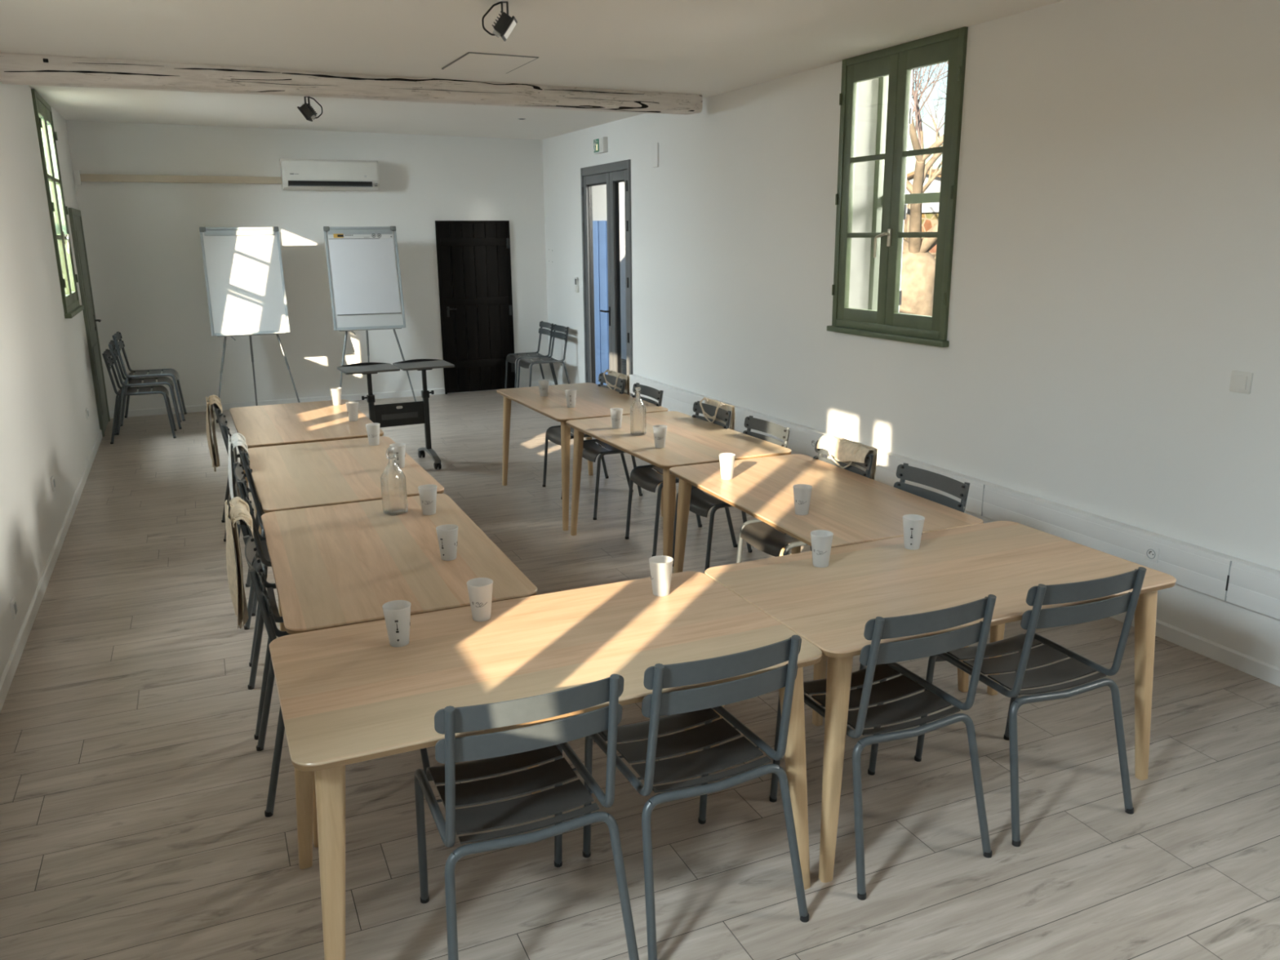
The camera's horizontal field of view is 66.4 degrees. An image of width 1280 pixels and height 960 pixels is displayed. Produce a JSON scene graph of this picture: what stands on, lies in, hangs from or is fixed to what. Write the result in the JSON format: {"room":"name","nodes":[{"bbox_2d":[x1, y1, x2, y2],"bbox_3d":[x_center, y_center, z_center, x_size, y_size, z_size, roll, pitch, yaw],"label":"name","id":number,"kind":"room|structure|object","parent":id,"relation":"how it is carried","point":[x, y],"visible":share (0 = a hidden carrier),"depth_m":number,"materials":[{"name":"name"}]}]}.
{"room":"meeting room","nodes":[
{"label":"meeting room","id":0,"kind":"room"},
{"bbox_2d":[0,81,99,679],"bbox_3d":[-2.962,-0.635,3.872,0.371,3.120,14.250,-7,15,-24],"label":"wall","id":1,"kind":"structure","parent":0,"point":[46,386],"depth_m":6.04,"materials":[{"name":"white paint"}]},
{"bbox_2d":[9,596,17,619],"bbox_3d":[-2.887,0.591,4.510,0.014,0.084,0.084,-7,15,-24],"label":"wall outlet","id":2,"kind":"object","parent":1,"relation":"attached to","point":[12,603],"visible":1,"depth_m":4.48,"materials":[{"name":"grey plastic"}]},
{"bbox_2d":[0,429,102,712],"bbox_3d":[-2.549,0.938,3.843,0.013,0.075,12.870,-7,15,-24],"label":"baseboard","id":3,"kind":"structure","parent":1,"relation":"attached to","point":[6,680],"depth_m":5.23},
{"bbox_2d":[31,88,84,318],"bbox_3d":[-4.814,-2.242,8.081,0.118,1.715,1.160,-7,15,-24],"label":"window","id":4,"kind":"structure","parent":1,"relation":"in","point":[47,136],"depth_m":8.05,"materials":[{"name":"green paint"}]},
{"bbox_2d":[67,207,110,436],"bbox_3d":[-5.411,-1.569,9.686,0.085,2.150,0.960,-7,15,-24],"label":"door","id":5,"kind":"structure","parent":1,"relation":"in","point":[75,217],"depth_m":9.52,"materials":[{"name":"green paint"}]},
{"bbox_2d":[66,120,549,411],"bbox_3d":[-3.466,-2.479,11.259,5.700,3.120,0.300,-7,15,-23],"label":"wall","id":6,"kind":"structure","parent":0,"point":[143,240],"depth_m":10.88,"materials":[{"name":"white paint"}]},
{"bbox_2d":[73,169,281,185],"bbox_3d":[-4.810,-3.159,10.265,1.978,0.145,0.070,-7,15,-23],"label":"duct","id":7,"kind":"object","parent":6,"relation":"attached to","point":[79,178],"visible":1,"depth_m":10.21,"materials":[{"name":"beige plastic"}]},
{"bbox_2d":[109,387,444,417],"bbox_3d":[-4.043,-0.892,11.208,3.650,0.075,0.013,-7,15,-23],"label":"baseboard","id":8,"kind":"structure","parent":6,"relation":"attached to","point":[196,408],"depth_m":11.15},
{"bbox_2d":[279,158,379,191],"bbox_3d":[-3.407,-3.361,10.769,1.020,0.323,0.231,-7,15,-23],"label":"air conditioner","id":9,"kind":"object","parent":6,"relation":"attached to","point":[295,174],"visible":1,"depth_m":10.68,"materials":[{"name":"white plastic"}]},
{"bbox_2d":[288,180,372,186],"bbox_3d":[-3.388,-3.244,10.713,0.885,0.057,0.058,-7,15,-23],"label":"outlet","id":10,"kind":"object","parent":9,"relation":"attached to","point":[291,183],"depth_m":10.69,"materials":[{"name":"plastic"}]},
{"bbox_2d":[435,220,515,394],"bbox_3d":[-1.968,-2.081,11.833,0.893,2.045,0.076,-7,15,-23],"label":"door","id":11,"kind":"structure","parent":6,"relation":"in","point":[486,292],"depth_m":11.83,"materials":[{"name":"brown wood"}]},
{"bbox_2d":[0,0,1064,139],"bbox_3d":[-0.508,-2.336,4.500,5.450,0.185,14.500,-7,15,-23],"label":"ceiling","id":12,"kind":"structure","parent":0,"point":[707,48],"depth_m":5.64,"materials":[{"name":"white paint"}]},
{"bbox_2d":[0,52,702,115],"bbox_3d":[-1.707,-2.781,6.932,4.836,0.200,0.231,-7,15,-24],"label":"ceiling beam","id":13,"kind":"structure","parent":12,"relation":"attached to","point":[16,68],"depth_m":6.62,"materials":[{"name":"wood"}]},
{"bbox_2d":[297,96,322,121],"bbox_3d":[-2.251,-2.542,6.692,0.156,0.160,0.110,0,14,0],"label":"floodlight","id":14,"kind":"object","parent":13,"relation":"hanging from","point":[305,109],"visible":1,"depth_m":6.67,"materials":[{"name":"grey metal"}]},
{"bbox_2d":[299,102,317,119],"bbox_3d":[-2.269,-2.525,6.697,0.092,0.097,0.095,0,14,0],"label":"lamp","id":15,"kind":"object","parent":14,"relation":"attached to","point":[307,110],"depth_m":6.66,"materials":[{"name":"grey metal"}]},
{"bbox_2d":[441,52,538,73],"bbox_3d":[-0.977,-2.692,6.317,0.450,0.012,0.660,-7,15,-24],"label":"ceiling hatch","id":16,"kind":"object","parent":12,"relation":"attached to","point":[469,61],"visible":1,"depth_m":6.27,"materials":[{"name":"white paint"}]},
{"bbox_2d":[481,1,517,41],"bbox_3d":[-0.675,-2.201,4.683,0.165,0.168,0.116,0,14,0],"label":"floodlight","id":17,"kind":"object","parent":12,"relation":"attached to","point":[505,24],"visible":1,"depth_m":4.65,"materials":[{"name":"grey metal"}]},
{"bbox_2d":[492,11,511,35],"bbox_3d":[-0.656,-2.183,4.687,0.097,0.102,0.100,0,14,0],"label":"lamp","id":18,"kind":"object","parent":17,"relation":"attached to","point":[503,26],"depth_m":4.64,"materials":[{"name":"grey metal"}]},
{"bbox_2d":[0,390,1279,959],"bbox_3d":[-0.526,0.660,5.286,5.900,0.120,14.800,-7,15,-23],"label":"floor","id":19,"kind":"structure","parent":0,"point":[135,780],"depth_m":3.27,"materials":[{"name":"grey wood"}]},
{"bbox_2d":[102,349,177,444],"bbox_3d":[-4.816,-0.827,9.398,0.562,0.847,0.496,-7,15,-23],"label":"metal chair","id":20,"kind":"object","parent":19,"relation":"on","point":[161,389],"visible":0.9,"depth_m":9.37,"materials":[{"name":"grey metal"}]},
{"bbox_2d":[107,340,182,435],"bbox_3d":[-4.766,-0.914,9.400,0.562,0.847,0.496,-7,15,-24],"label":"metal chair","id":21,"kind":"object","parent":20,"relation":"on","point":[150,380],"visible":0.91,"depth_m":9.34,"materials":[{"name":"grey metal"}]},
{"bbox_2d":[111,331,186,426],"bbox_3d":[-4.725,-0.996,9.410,0.562,0.847,0.496,-6,15,-22],"label":"metal chair","id":22,"kind":"object","parent":21,"relation":"on","point":[120,344],"visible":1,"depth_m":9.39,"materials":[{"name":"grey metal"}]},
{"bbox_2d":[213,400,244,542],"bbox_3d":[-2.479,-0.100,6.411,0.562,0.847,0.496,-7,15,-23],"label":"metal chair","id":23,"kind":"object","parent":19,"relation":"on","point":[217,411],"visible":0.2,"depth_m":6.19,"materials":[{"name":"grey metal"}]},
{"bbox_2d":[205,395,222,471],"bbox_3d":[-2.738,-0.293,6.312,0.110,0.487,0.340,-7,15,-23],"label":"tote bag","id":24,"kind":"object","parent":23,"relation":"hanging from","point":[212,446],"visible":0.98,"depth_m":6.23,"materials":[{"name":"beige fabric"}]},
{"bbox_2d":[218,413,251,559],"bbox_3d":[-2.213,0.031,5.878,0.562,0.847,0.496,-7,15,-23],"label":"metal chair","id":25,"kind":"object","parent":19,"relation":"on","point":[225,430],"visible":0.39,"depth_m":5.63,"materials":[{"name":"grey metal"}]},
{"bbox_2d":[199,226,300,422],"bbox_3d":[-4.160,-1.676,10.418,0.876,1.982,0.709,-7,15,-23],"label":"flip chart","id":26,"kind":"object","parent":19,"relation":"on","point":[243,269],"visible":0.87,"depth_m":10.26,"materials":[{"name":"paper"}]},
{"bbox_2d":[217,331,285,337],"bbox_3d":[-4.074,-1.529,10.257,0.670,0.029,0.065,-7,15,-23],"label":"tray","id":27,"kind":"object","parent":26,"relation":"on","point":[220,334],"depth_m":10.23,"materials":[{"name":"grey plastic"}]},
{"bbox_2d":[237,439,265,616],"bbox_3d":[-1.823,0.201,5.185,0.562,0.847,0.496,-7,15,-23],"label":"metal chair","id":28,"kind":"object","parent":19,"relation":"on","point":[246,462],"visible":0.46,"depth_m":4.89,"materials":[{"name":"grey metal"}]},
{"bbox_2d":[227,432,249,524],"bbox_3d":[-2.072,0.002,5.066,0.108,0.467,0.342,-7,15,-23],"label":"tote bag","id":29,"kind":"object","parent":28,"relation":"hanging from","point":[237,439],"visible":0.71,"depth_m":4.96,"materials":[{"name":"white fabric"}]},
{"bbox_2d":[233,462,271,666],"bbox_3d":[-1.594,0.346,4.599,0.562,0.847,0.496,-7,15,-23],"label":"metal chair","id":30,"kind":"object","parent":19,"relation":"on","point":[260,540],"visible":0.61,"depth_m":4.37,"materials":[{"name":"grey metal"}]},
{"bbox_2d":[239,497,283,739],"bbox_3d":[-1.320,0.503,3.963,0.562,0.847,0.496,-7,15,-23],"label":"metal chair","id":31,"kind":"object","parent":19,"relation":"on","point":[246,530],"visible":0.29,"depth_m":3.85,"materials":[{"name":"grey metal"}]},
{"bbox_2d":[224,496,253,629],"bbox_3d":[-1.535,0.332,3.771,0.110,0.488,0.351,-7,15,-23],"label":"tote bag","id":32,"kind":"object","parent":31,"relation":"hanging from","point":[239,508],"visible":0.92,"depth_m":3.69,"materials":[{"name":"beige fabric"}]},
{"bbox_2d":[229,399,383,515],"bbox_3d":[-2.152,-0.026,6.313,0.786,0.740,1.399,-7,15,-24],"label":"meeting table","id":33,"kind":"object","parent":19,"relation":"on","point":[276,424],"visible":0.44,"depth_m":6.08,"materials":[{"name":"brown wood"}]},
{"bbox_2d":[329,386,341,405],"bbox_3d":[-2.097,-0.577,6.747,0.079,0.116,0.079,3,14,12],"label":"cup","id":34,"kind":"object","parent":33,"relation":"on","point":[335,393],"visible":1,"depth_m":6.72,"materials":[{"name":"white"}]},
{"bbox_2d":[345,401,358,421],"bbox_3d":[-1.806,-0.430,6.151,0.079,0.116,0.079,3,14,13],"label":"cup","id":35,"kind":"object","parent":33,"relation":"on","point":[352,406],"visible":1,"depth_m":6.13,"materials":[{"name":"white"}]},
{"bbox_2d":[242,535,430,817],"bbox_3d":[-1.088,0.626,3.463,0.562,0.847,0.496,-7,15,-23],"label":"metal chair","id":36,"kind":"object","parent":19,"relation":"on","point":[255,570],"visible":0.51,"depth_m":3.24,"materials":[{"name":"grey metal"}]},
{"bbox_2d":[247,435,444,577],"bbox_3d":[-1.528,0.294,5.011,0.786,0.740,1.399,-7,15,-24],"label":"meeting table","id":37,"kind":"object","parent":19,"relation":"on","point":[345,471],"visible":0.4,"depth_m":4.79,"materials":[{"name":"brown wood"}]},
{"bbox_2d":[365,422,380,445],"bbox_3d":[-1.480,-0.253,5.431,0.079,0.116,0.079,5,15,22],"label":"cup","id":38,"kind":"object","parent":37,"relation":"on","point":[372,428],"visible":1,"depth_m":5.41,"materials":[{"name":"white"}]},
{"bbox_2d":[389,443,405,468],"bbox_3d":[-1.209,-0.120,4.892,0.079,0.116,0.079,-3,14,-8],"label":"cup","id":39,"kind":"object","parent":37,"relation":"on","point":[400,448],"visible":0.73,"depth_m":4.87,"materials":[{"name":"white"}]},
{"bbox_2d":[323,226,416,401],"bbox_3d":[-3.036,-1.807,10.902,0.876,1.982,0.709,-6,15,-22],"label":"flip chart","id":40,"kind":"object","parent":19,"relation":"on","point":[345,323],"visible":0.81,"depth_m":10.74,"materials":[{"name":"metal"}]},
{"bbox_2d":[328,233,400,315],"bbox_3d":[-3.021,-2.271,10.737,0.690,0.879,0.226,-6,15,-22],"label":"pad","id":41,"kind":"object","parent":40,"relation":"on","point":[364,269],"visible":1,"depth_m":10.73,"materials":[{"name":"paper"}]},
{"bbox_2d":[337,233,391,239],"bbox_3d":[-3.065,-2.671,10.720,0.675,0.057,0.017,-6,15,-22],"label":"print","id":42,"kind":"object","parent":41,"relation":"attached to","point":[340,236],"depth_m":10.74,"materials":[{"name":"white"}]},
{"bbox_2d":[338,326,402,331],"bbox_3d":[-2.956,-1.659,10.739,0.670,0.029,0.065,-6,15,-22],"label":"tray","id":43,"kind":"object","parent":40,"relation":"on","point":[340,328],"depth_m":10.71,"materials":[{"name":"grey plastic"}]},
{"bbox_2d":[337,359,454,469],"bbox_3d":[-1.987,-0.536,8.086,0.891,0.865,0.547,-8,16,-26],"label":"stand","id":44,"kind":"object","parent":19,"relation":"on","point":[390,415],"visible":0.77,"depth_m":8.06,"materials":[{"name":"metal"}]},
{"bbox_2d":[337,362,399,374],"bbox_3d":[-2.190,-0.906,7.887,0.457,0.046,0.368,-7,15,-23],"label":"tray","id":45,"kind":"object","parent":44,"relation":"on","point":[364,368],"depth_m":7.88,"materials":[{"name":"black plastic"}]},
{"bbox_2d":[392,359,454,370],"bbox_3d":[-1.791,-0.960,8.087,0.457,0.046,0.368,-7,15,-23],"label":"tray","id":46,"kind":"object","parent":44,"relation":"on","point":[414,364],"depth_m":8.06,"materials":[{"name":"black plastic"}]},
{"bbox_2d":[261,493,541,847],"bbox_3d":[-0.955,0.610,3.733,0.786,0.740,1.399,-6,15,-23],"label":"meeting table","id":47,"kind":"object","parent":19,"relation":"on","point":[334,566],"visible":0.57,"depth_m":3.46,"materials":[{"name":"brown wood"}]},
{"bbox_2d":[380,446,408,515],"bbox_3d":[-1.026,-0.001,4.064,0.087,0.284,0.087,-14,19,-42],"label":"bottle","id":48,"kind":"object","parent":47,"relation":"on","point":[393,479],"visible":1,"depth_m":4.04,"materials":[{"name":"clear glass"}]},
{"bbox_2d":[417,484,437,515],"bbox_3d":[-0.880,0.084,4.067,0.079,0.116,0.079,6,15,25],"label":"cup","id":49,"kind":"object","parent":47,"relation":"on","point":[428,492],"visible":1,"depth_m":4.04,"materials":[{"name":"white"}]},
{"bbox_2d":[435,524,457,560],"bbox_3d":[-0.687,0.225,3.496,0.079,0.116,0.079,6,16,25],"label":"cup","id":50,"kind":"object","parent":47,"relation":"on","point":[447,534],"visible":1,"depth_m":3.47,"materials":[{"name":"white"}]},
{"bbox_2d":[413,673,639,959],"bbox_3d":[-0.332,0.845,2.561,0.496,0.847,0.562,-6,15,-23],"label":"metal chair","id":51,"kind":"object","parent":19,"relation":"on","point":[500,753],"visible":1,"depth_m":2.42,"materials":[{"name":"black metal"}]},
{"bbox_2d":[504,320,555,388],"bbox_3d":[-1.340,-1.487,11.917,0.562,0.847,0.496,-7,15,-23],"label":"metal chair","id":52,"kind":"object","parent":19,"relation":"on","point":[511,357],"visible":0.86,"depth_m":11.94,"materials":[{"name":"grey metal"}]},
{"bbox_2d":[517,324,570,387],"bbox_3d":[-1.128,-1.374,11.456,0.562,0.847,0.496,-7,16,-25],"label":"metal chair","id":53,"kind":"object","parent":19,"relation":"on","point":[523,362],"visible":0.94,"depth_m":11.46,"materials":[{"name":"grey metal"}]},
{"bbox_2d":[269,571,822,959],"bbox_3d":[-0.274,0.827,2.841,1.399,0.740,0.786,-7,15,-23],"label":"meeting table","id":54,"kind":"object","parent":19,"relation":"on","point":[347,695],"visible":0.81,"depth_m":2.68,"materials":[{"name":"brown wood"}]},
{"bbox_2d":[382,600,411,647],"bbox_3d":[-0.684,0.408,2.764,0.079,0.116,0.079,-3,14,-9],"label":"cup","id":55,"kind":"object","parent":54,"relation":"on","point":[397,613],"visible":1,"depth_m":2.74,"materials":[{"name":"white"}]},
{"bbox_2d":[394,620,399,641],"bbox_3d":[-0.679,0.422,2.736,0.009,0.066,0.009,-3,14,-9],"label":"print","id":56,"kind":"object","parent":55,"relation":"attached to","point":[396,622],"depth_m":2.74,"materials":[{"name":"black"}]},
{"bbox_2d":[466,577,493,622],"bbox_3d":[-0.479,0.362,2.942,0.079,0.116,0.079,7,16,27],"label":"cup","id":57,"kind":"object","parent":54,"relation":"on","point":[480,589],"visible":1,"depth_m":2.92,"materials":[{"name":"white"}]},
{"bbox_2d":[648,555,673,596],"bbox_3d":[0.068,0.309,3.133,0.079,0.116,0.079,8,16,30],"label":"cup","id":58,"kind":"object","parent":54,"relation":"on","point":[660,566],"visible":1,"depth_m":3.11,"materials":[{"name":"white"}]},
{"bbox_2d":[496,382,667,530],"bbox_3d":[-0.443,-0.216,7.015,0.786,0.740,1.399,-7,15,-24],"label":"meeting table","id":59,"kind":"object","parent":19,"relation":"on","point":[593,401],"visible":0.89,"depth_m":6.77,"materials":[{"name":"brown wood"}]},
{"bbox_2d":[537,378,548,396],"bbox_3d":[-0.694,-0.663,7.045,0.079,0.116,0.079,8,16,31],"label":"cup","id":60,"kind":"object","parent":59,"relation":"on","point":[543,384],"visible":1,"depth_m":7.02,"materials":[{"name":"white"}]},
{"bbox_2d":[564,389,576,408],"bbox_3d":[-0.464,-0.547,6.574,0.079,0.116,0.079,0,14,2],"label":"cup","id":61,"kind":"object","parent":59,"relation":"on","point":[571,394],"visible":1,"depth_m":6.55,"materials":[{"name":"white"}]},
{"bbox_2d":[542,372,633,499],"bbox_3d":[-0.408,-0.342,7.309,0.562,0.847,0.496,-7,15,-24],"label":"metal chair","id":62,"kind":"object","parent":19,"relation":"on","point":[553,434],"visible":0.48,"depth_m":7.33,"materials":[{"name":"grey metal"}]},
{"bbox_2d":[603,369,629,395],"bbox_3d":[-0.174,-0.583,7.344,0.102,0.468,0.389,-7,15,-24],"label":"tote bag","id":63,"kind":"object","parent":62,"relation":"hanging from","point":[616,375],"visible":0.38,"depth_m":7.23,"materials":[{"name":"beige fabric"}]},
{"bbox_2d":[582,382,663,519],"bbox_3d":[-0.146,-0.213,6.785,0.562,0.847,0.496,-7,15,-23],"label":"metal chair","id":64,"kind":"object","parent":19,"relation":"on","point":[591,449],"visible":0.41,"depth_m":6.69,"materials":[{"name":"grey metal"}]},
{"bbox_2d":[565,411,791,557],"bbox_3d":[0.178,0.096,5.747,0.786,0.740,1.399,-7,15,-24],"label":"meeting table","id":65,"kind":"object","parent":19,"relation":"on","point":[690,441],"visible":0.77,"depth_m":5.47,"materials":[{"name":"brown wood"}]},
{"bbox_2d":[609,407,622,428],"bbox_3d":[-0.140,-0.368,5.848,0.079,0.116,0.079,10,17,35],"label":"cup","id":66,"kind":"object","parent":65,"relation":"on","point":[616,413],"visible":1,"depth_m":5.82,"materials":[{"name":"white"}]},
{"bbox_2d":[630,386,646,435],"bbox_3d":[-0.011,-0.398,5.640,0.092,0.274,0.092,-7,15,-23],"label":"bottle","id":67,"kind":"object","parent":65,"relation":"on","point":[637,408],"visible":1,"depth_m":5.61,"materials":[{"name":"clear glass"}]},
{"bbox_2d":[653,424,666,448],"bbox_3d":[0.109,-0.235,5.307,0.079,0.116,0.079,11,18,38],"label":"cup","id":68,"kind":"object","parent":65,"relation":"on","point":[660,431],"visible":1,"depth_m":5.28,"materials":[{"name":"white"}]},
{"bbox_2d":[625,400,737,556],"bbox_3d":[0.242,-0.021,6.001,0.562,0.847,0.496,-7,15,-23],"label":"metal chair","id":69,"kind":"object","parent":19,"relation":"on","point":[643,476],"visible":0.44,"depth_m":5.96,"materials":[{"name":"grey metal"}]},
{"bbox_2d":[699,397,734,430],"bbox_3d":[0.470,-0.266,6.055,0.106,0.468,0.356,-7,15,-23],"label":"tote bag","id":70,"kind":"object","parent":69,"relation":"hanging from","point":[727,407],"visible":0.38,"depth_m":5.95,"materials":[{"name":"beige fabric"}]},
{"bbox_2d":[582,635,808,959],"bbox_3d":[0.130,0.789,2.771,0.496,0.847,0.562,-7,15,-24],"label":"metal chair","id":71,"kind":"object","parent":19,"relation":"on","point":[689,708],"visible":0.99,"depth_m":2.62,"materials":[{"name":"grey metal"}]},
{"bbox_2d":[672,415,790,571],"bbox_3d":[0.512,0.106,5.486,0.562,0.847,0.496,-7,15,-23],"label":"metal chair","id":72,"kind":"object","parent":19,"relation":"on","point":[700,503],"visible":0.45,"depth_m":5.42,"materials":[{"name":"grey metal"}]},
{"bbox_2d":[736,440,873,563],"bbox_3d":[0.805,0.269,4.825,0.562,0.847,0.496,-7,15,-23],"label":"metal chair","id":73,"kind":"object","parent":19,"relation":"on","point":[757,533],"visible":0.43,"depth_m":4.76,"materials":[{"name":"grey metal"}]},
{"bbox_2d":[817,435,877,479],"bbox_3d":[1.032,0.024,4.876,0.110,0.468,0.392,-7,15,-23],"label":"tote bag","id":74,"kind":"object","parent":73,"relation":"hanging from","point":[844,451],"visible":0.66,"depth_m":4.79,"materials":[{"name":"beige fabric"}]},
{"bbox_2d":[669,453,983,725],"bbox_3d":[0.763,0.412,4.464,0.786,0.740,1.399,-6,15,-22],"label":"meeting table","id":75,"kind":"object","parent":19,"relation":"on","point":[857,508],"visible":0.56,"depth_m":4.26,"materials":[{"name":"brown wood"}]},
{"bbox_2d":[718,453,735,479],"bbox_3d":[0.410,-0.063,4.610,0.079,0.116,0.079,9,17,34],"label":"cup","id":76,"kind":"object","parent":75,"relation":"on","point":[726,460],"visible":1,"depth_m":4.59,"materials":[{"name":"white"}]},
{"bbox_2d":[792,484,812,515],"bbox_3d":[0.666,0.082,4.020,0.079,0.116,0.079,-13,19,-41],"label":"cup","id":77,"kind":"object","parent":75,"relation":"on","point":[802,492],"visible":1,"depth_m":4.00,"materials":[{"name":"white"}]},
{"bbox_2d":[768,594,996,900],"bbox_3d":[0.742,0.714,3.051,0.496,0.847,0.562,-7,15,-23],"label":"metal chair","id":78,"kind":"object","parent":19,"relation":"on","point":[881,660],"visible":0.9,"depth_m":2.87,"materials":[{"name":"grey metal"}]},
{"bbox_2d":[856,462,969,688],"bbox_3d":[1.080,0.402,4.286,0.562,0.847,0.496,-7,15,-23],"label":"metal chair","id":79,"kind":"object","parent":19,"relation":"on","point":[960,490],"visible":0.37,"depth_m":4.29,"materials":[{"name":"grey metal"}]},
{"bbox_2d":[704,520,1176,883],"bbox_3d":[1.005,0.677,3.396,1.399,0.740,0.786,-7,15,-23],"label":"meeting table","id":80,"kind":"object","parent":19,"relation":"on","point":[830,607],"visible":0.85,"depth_m":3.26,"materials":[{"name":"brown wood"}]},
{"bbox_2d":[810,529,833,567],"bbox_3d":[0.629,0.240,3.391,0.079,0.116,0.079,-12,18,-40],"label":"cup","id":81,"kind":"object","parent":80,"relation":"on","point":[821,540],"visible":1,"depth_m":3.37,"materials":[{"name":"white"}]},
{"bbox_2d":[902,514,924,550],"bbox_3d":[0.996,0.192,3.572,0.079,0.116,0.079,5,15,21],"label":"cup","id":82,"kind":"object","parent":80,"relation":"on","point":[913,524],"visible":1,"depth_m":3.55,"materials":[{"name":"white"}]},
{"bbox_2d":[914,566,1146,846],"bbox_3d":[1.294,0.651,3.284,0.496,0.847,0.562,-6,15,-21],"label":"metal chair","id":83,"kind":"object","parent":19,"relation":"on","point":[1077,666],"visible":0.96,"depth_m":3.12,"materials":[{"name":"grey metal"}]},
{"bbox_2d":[542,0,1279,667],"bbox_3d":[1.861,-1.197,5.954,0.370,3.120,14.250,-7,15,-23],"label":"wall","id":84,"kind":"structure","parent":0,"point":[1116,251],"depth_m":4.99,"materials":[{"name":"white paint"}]},
{"bbox_2d":[593,136,608,154],"bbox_3d":[-0.406,-3.442,10.060,0.061,0.150,0.260,-7,15,-23],"label":"exit sign","id":85,"kind":"object","parent":84,"relation":"attached to","point":[601,144],"visible":1,"depth_m":9.99,"materials":[{"name":"white"}]},
{"bbox_2d":[592,220,608,385],"bbox_3d":[-0.417,-1.919,11.119,0.280,1.990,0.024,-7,15,-23],"label":"shutter","id":86,"kind":"object","parent":84,"relation":"attached to","point":[599,228],"visible":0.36,"depth_m":11.06,"materials":[{"name":"blue paint"}]},
{"bbox_2d":[580,159,633,395],"bbox_3d":[-0.355,-2.008,10.392,0.132,2.575,1.330,-7,15,-23],"label":"door","id":87,"kind":"structure","parent":84,"relation":"in","point":[611,174],"depth_m":10.24,"materials":[{"name":"grey metal"}]},
{"bbox_2d":[652,142,658,167],"bbox_3d":[0.144,-2.979,8.972,0.012,0.210,0.110,-7,15,-23],"label":"junction box","id":88,"kind":"object","parent":84,"relation":"attached to","point":[655,146],"visible":1,"depth_m":8.95,"materials":[{"name":"white paint"}]},
{"bbox_2d":[826,26,968,347],"bbox_3d":[1.695,-1.765,6.087,0.428,1.740,1.170,-7,15,-23],"label":"window","id":89,"kind":"structure","parent":84,"relation":"in","point":[898,62],"depth_m":6.11,"materials":[{"name":"green paint"}]},
{"bbox_2d":[898,70,912,311],"bbox_3d":[1.756,-1.928,6.675,0.127,1.670,0.067,-7,15,-23],"label":"window shutter","id":90,"kind":"object","parent":89,"relation":"attached to","point":[910,108],"visible":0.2,"depth_m":6.68,"materials":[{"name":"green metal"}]},
{"bbox_2d":[881,191,939,204],"bbox_3d":[1.868,-1.773,6.133,0.045,0.060,1.073,-7,15,-23],"label":"bar","id":91,"kind":"object","parent":84,"relation":"attached to","point":[926,197],"visible":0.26,"depth_m":6.23,"materials":[{"name":"grey paint"}]},
{"bbox_2d":[629,373,1279,619],"bbox_3d":[2.205,0.242,4.995,0.060,0.187,11.240,-7,15,-23],"label":"duct","id":92,"kind":"object","parent":84,"relation":"attached to","point":[1255,587],"visible":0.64,"depth_m":4.88,"materials":[{"name":"grey plastic"}]},
{"bbox_2d":[1144,544,1159,563],"bbox_3d":[2.370,0.344,4.537,0.022,0.070,0.070,-7,15,-23],"label":"power socket","id":93,"kind":"object","parent":92,"relation":"attached to","point":[1152,553],"visible":1,"depth_m":4.53,"materials":[{"name":"grey plastic"}]},
{"bbox_2d":[1110,611,1279,686],"bbox_3d":[2.235,0.587,5.082,0.013,0.075,11.320,-7,15,-23],"label":"baseboard","id":94,"kind":"structure","parent":84,"relation":"attached to","point":[1268,673],"depth_m":4.35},
{"bbox_2d":[1229,370,1253,394],"bbox_3d":[2.532,-0.412,4.121,0.014,0.090,0.090,-7,15,-23],"label":"light switch","id":95,"kind":"object","parent":84,"relation":"attached to","point":[1241,381],"visible":1,"depth_m":4.11,"materials":[{"name":"white plastic"}]},
{"label":"outside","id":96,"kind":"structure","parent":0,"visible":0},
{"bbox_2d":[621,358,626,375],"bbox_3d":[27.474,-9.646,46.411,91.400,0.150,180.000,-7,15,-23],"label":"court","id":97,"kind":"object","parent":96,"point":[624,367],"depth_m":15.79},
{"bbox_2d":[618,182,626,359],"bbox_3d":[-0.521,-4.718,17.159,0.400,5.050,9.200,-7,15,-23],"label":"wall","id":98,"kind":"structure","parent":97,"relation":"on","point":[621,185],"depth_m":16.44,"materials":[{"name":"paint"}]},
{"bbox_2d":[903,212,938,258],"bbox_3d":[4.708,-5.776,26.465,0.500,2.600,18.500,-7,15,-23],"label":"wall","id":99,"kind":"structure","parent":97,"relation":"on","point":[929,220],"depth_m":21.82,"materials":[{"name":"stone"}]},
{"bbox_2d":[906,206,938,213],"bbox_3d":[4.697,-7.095,26.135,0.640,0.120,18.500,-7,15,-23],"label":"coping","id":100,"kind":"object","parent":99,"relation":"on","point":[927,209],"depth_m":21.63},
{"bbox_2d":[905,168,941,207],"bbox_3d":[13.941,-10.300,40.028,6.600,4.540,13.000,-7,15,-23],"label":"house","id":101,"kind":"structure","parent":97,"relation":"on","point":[935,187],"depth_m":38.14,"materials":[{"name":"ceramic"}]},
{"bbox_2d":[898,61,948,315],"bbox_3d":[4.632,-4.811,14.817,9.167,6.242,7.430,-3,14,-10],"label":"bare tree","id":102,"kind":"object","parent":97,"relation":"on","point":[918,264],"visible":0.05,"depth_m":14.88,"materials":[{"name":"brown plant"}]},
{"bbox_2d":[906,62,947,207],"bbox_3d":[6.998,-8.183,25.921,8.351,7.320,7.651,-2,14,-4],"label":"bare tree","id":103,"kind":"object","parent":97,"relation":"on","point":[931,178],"visible":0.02,"depth_m":25.68,"materials":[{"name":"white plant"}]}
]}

